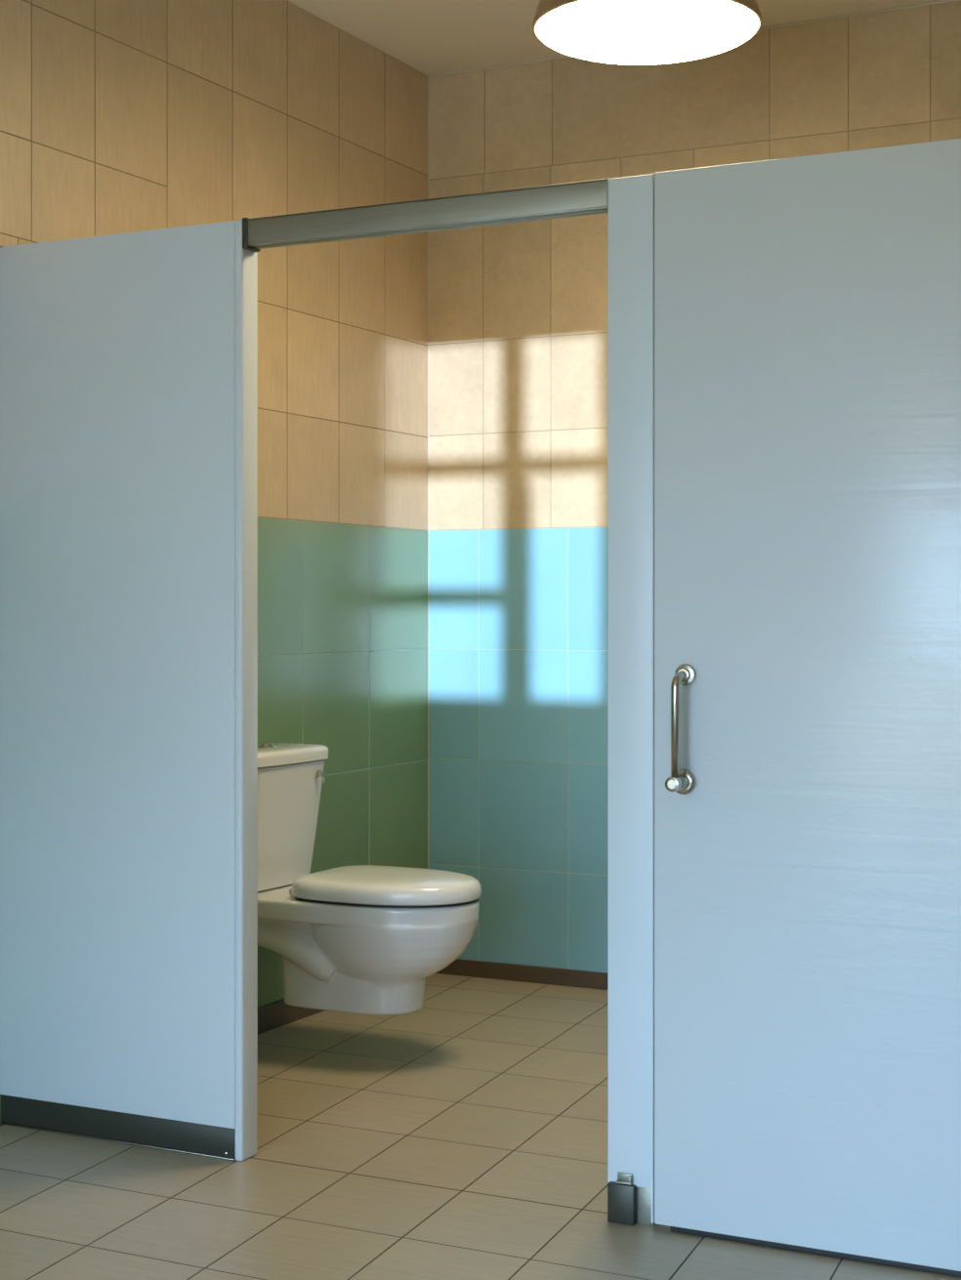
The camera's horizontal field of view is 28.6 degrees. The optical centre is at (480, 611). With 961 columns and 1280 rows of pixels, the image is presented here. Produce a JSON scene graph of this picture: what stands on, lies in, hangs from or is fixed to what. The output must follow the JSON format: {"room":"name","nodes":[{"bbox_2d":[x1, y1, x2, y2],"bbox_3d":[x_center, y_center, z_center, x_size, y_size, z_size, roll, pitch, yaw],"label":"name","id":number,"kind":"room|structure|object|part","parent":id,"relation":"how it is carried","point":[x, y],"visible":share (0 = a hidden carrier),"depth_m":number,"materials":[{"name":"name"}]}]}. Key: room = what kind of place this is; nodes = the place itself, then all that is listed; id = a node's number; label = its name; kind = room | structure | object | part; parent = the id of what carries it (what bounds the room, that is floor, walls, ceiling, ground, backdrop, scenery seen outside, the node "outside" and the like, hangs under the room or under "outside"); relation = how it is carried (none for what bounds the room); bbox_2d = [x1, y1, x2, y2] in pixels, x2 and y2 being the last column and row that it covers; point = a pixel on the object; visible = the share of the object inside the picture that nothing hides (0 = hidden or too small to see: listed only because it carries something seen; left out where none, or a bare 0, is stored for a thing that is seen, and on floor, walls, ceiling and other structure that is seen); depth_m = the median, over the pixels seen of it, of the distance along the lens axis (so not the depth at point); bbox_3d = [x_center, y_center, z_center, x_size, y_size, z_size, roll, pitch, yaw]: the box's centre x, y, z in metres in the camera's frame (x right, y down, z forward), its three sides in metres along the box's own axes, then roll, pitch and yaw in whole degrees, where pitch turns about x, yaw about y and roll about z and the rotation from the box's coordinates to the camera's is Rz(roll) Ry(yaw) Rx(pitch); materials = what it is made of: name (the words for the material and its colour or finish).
{"room":"public restroom","nodes":[
{"label":"public restroom","id":0,"kind":"room"},
{"bbox_2d":[0,0,427,1124],"bbox_3d":[-1.725,-0.285,3.261,0.160,3.131,6.911,0,0,27],"label":"wall","id":1,"kind":"structure","parent":0,"point":[117,116],"depth_m":5.49,"materials":[{"name":"beige tile"}]},
{"bbox_2d":[257,998,324,1033],"bbox_3d":[-0.620,1.144,5.262,0.012,0.072,1.999,0,0,27],"label":"baseboard","id":2,"kind":"structure","parent":1,"relation":"attached to","point":[277,1013],"depth_m":5.34,"materials":[{"name":"brown tile"}]},
{"bbox_2d":[257,743,481,1015],"bbox_3d":[-0.333,0.704,5.028,0.731,0.684,0.404,0,0,27],"label":"toilet","id":3,"kind":"object","parent":1,"relation":"attached to","point":[362,939],"visible":0.89,"depth_m":4.89,"materials":[{"name":"white ceramic"}]},
{"bbox_3d":[-0.575,0.393,5.158,0.182,0.041,0.389,0,0,27],"label":"cistern lid","id":4,"kind":"part","parent":3,"relation":"part of","materials":[{"name":"white ceramic"}]},
{"bbox_3d":[-0.447,0.458,5.229,0.026,0.037,0.027,0,0,27],"label":"flush lever","id":5,"kind":"part","parent":3,"relation":"part of","materials":[{"name":"silver metal"}]},
{"bbox_3d":[-0.341,0.899,5.015,0.728,0.294,0.372,0,0,27],"label":"bowl","id":6,"kind":"part","parent":3,"relation":"part of","materials":[{"name":"white ceramic"}]},
{"bbox_3d":[-0.230,0.717,4.960,0.485,0.056,0.373,0,0,27],"label":"lid","id":7,"kind":"part","parent":3,"relation":"part of","materials":[{"name":"white plastic"}]},
{"bbox_3d":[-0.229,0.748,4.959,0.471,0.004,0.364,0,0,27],"label":"seat","id":8,"kind":"part","parent":3,"relation":"part of","materials":[{"name":"white plastic"}]},
{"bbox_2d":[0,973,960,1279],"bbox_3d":[0.475,1.280,2.152,5.089,0.200,6.911,0,0,27],"label":"floor","id":9,"kind":"structure","parent":0,"point":[461,1135],"depth_m":3.92,"materials":[{"name":"tile"}]},
{"bbox_2d":[0,219,257,1160],"bbox_3d":[-0.795,0.170,4.214,0.670,2.018,0.065,0,0,27],"label":"partition panel","id":10,"kind":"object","parent":9,"relation":"on","point":[129,360],"depth_m":4.18,"materials":[{"name":"blue laminate"}]},
{"bbox_3d":[-0.807,1.146,4.215,0.648,0.068,0.038,0,0,27],"label":"kick plate","id":11,"kind":"part","parent":10,"relation":"part of","materials":[{"name":"metal"}]},
{"bbox_3d":[-0.505,0.170,4.068,0.021,2.018,0.064,0,0,27],"label":"edge post","id":12,"kind":"part","parent":10,"relation":"part of","materials":[{"name":"white metal"}]},
{"bbox_2d":[607,174,655,1225],"bbox_3d":[0.298,0.171,3.654,0.094,2.018,0.072,0,0,27],"label":"pilaster","id":13,"kind":"object","parent":9,"relation":"on","point":[629,198],"visible":0.9,"depth_m":3.63,"materials":[{"name":"blue laminate"}]},
{"bbox_2d":[242,178,607,251],"bbox_3d":[-0.121,-0.808,3.867,0.845,0.065,0.054,0,0,27],"label":"header rail","id":14,"kind":"object","parent":13,"relation":"attached to","point":[588,197],"visible":0.88,"depth_m":3.84,"materials":[{"name":"silver metal"}]},
{"bbox_3d":[0.326,1.144,3.643,0.034,0.072,0.042,0,0,27],"label":"foot plate","id":15,"kind":"part","parent":13,"relation":"part of","materials":[{"name":"silver metal"}]},
{"bbox_2d":[651,138,960,1277],"bbox_3d":[0.739,0.172,3.369,0.944,2.013,0.108,0,0,27],"label":"door","id":16,"kind":"structure","parent":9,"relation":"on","point":[805,310],"depth_m":3.46,"materials":[{"name":"blue laminate"}]},
{"bbox_3d":[0.369,0.322,3.532,0.029,0.029,0.064,0,0,27],"label":"knob","id":17,"kind":"part","parent":16,"relation":"part of","materials":[{"name":"metal"}]},
{"bbox_3d":[0.373,0.216,3.537,0.018,0.205,0.050,0,0,32],"label":"handle","id":18,"kind":"part","parent":16,"relation":"part of","materials":[{"name":"metal"}]},
{"bbox_2d":[286,0,944,75],"bbox_3d":[0.475,-1.811,2.152,5.089,0.120,6.911,0,0,27],"label":"ceiling","id":19,"kind":"structure","parent":0,"point":[431,37],"depth_m":5.59,"materials":[{"name":"paint"}]},
{"bbox_2d":[532,0,762,64],"bbox_3d":[0.397,-1.550,4.500,0.547,0.402,0.547,0,0,27],"label":"pendant lamp","id":20,"kind":"object","parent":19,"relation":"hanging from","point":[608,31],"visible":1,"depth_m":4.41,"materials":[{"name":"white glass"}]},
{"bbox_3d":[0.397,-1.500,4.500,0.547,0.220,0.547,0,0,27],"label":"lamp shade","id":21,"kind":"part","parent":20,"relation":"part of","materials":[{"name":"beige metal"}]},
{"bbox_2d":[428,0,960,972],"bbox_3d":[2.065,-0.285,5.131,4.932,3.131,0.160,0,0,27],"label":"wall","id":22,"kind":"structure","parent":0,"point":[517,311],"depth_m":5.98,"materials":[{"name":"beige tile"}]},
{"bbox_2d":[427,77,428,868],"bbox_3d":[-0.170,-0.311,6.166,0.003,2.879,0.003,0,0,27],"label":"trim","id":23,"kind":"structure","parent":22,"relation":"attached to","point":[428,77],"depth_m":6.17,"materials":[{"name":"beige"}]},
{"bbox_2d":[435,958,607,990],"bbox_3d":[1.983,1.154,5.076,4.829,0.052,0.012,0,0,27],"label":"baseboard","id":24,"kind":"structure","parent":22,"relation":"attached to","point":[459,967],"depth_m":5.99,"materials":[{"name":"brown tile"}]},
{"bbox_2d":[427,0,960,78],"bbox_3d":[1.984,-1.748,5.078,4.829,0.007,0.007,0,0,27],"label":"trim","id":25,"kind":"structure","parent":22,"relation":"attached to","point":[944,1],"depth_m":5.61,"materials":[{"name":"beige"}]}
]}

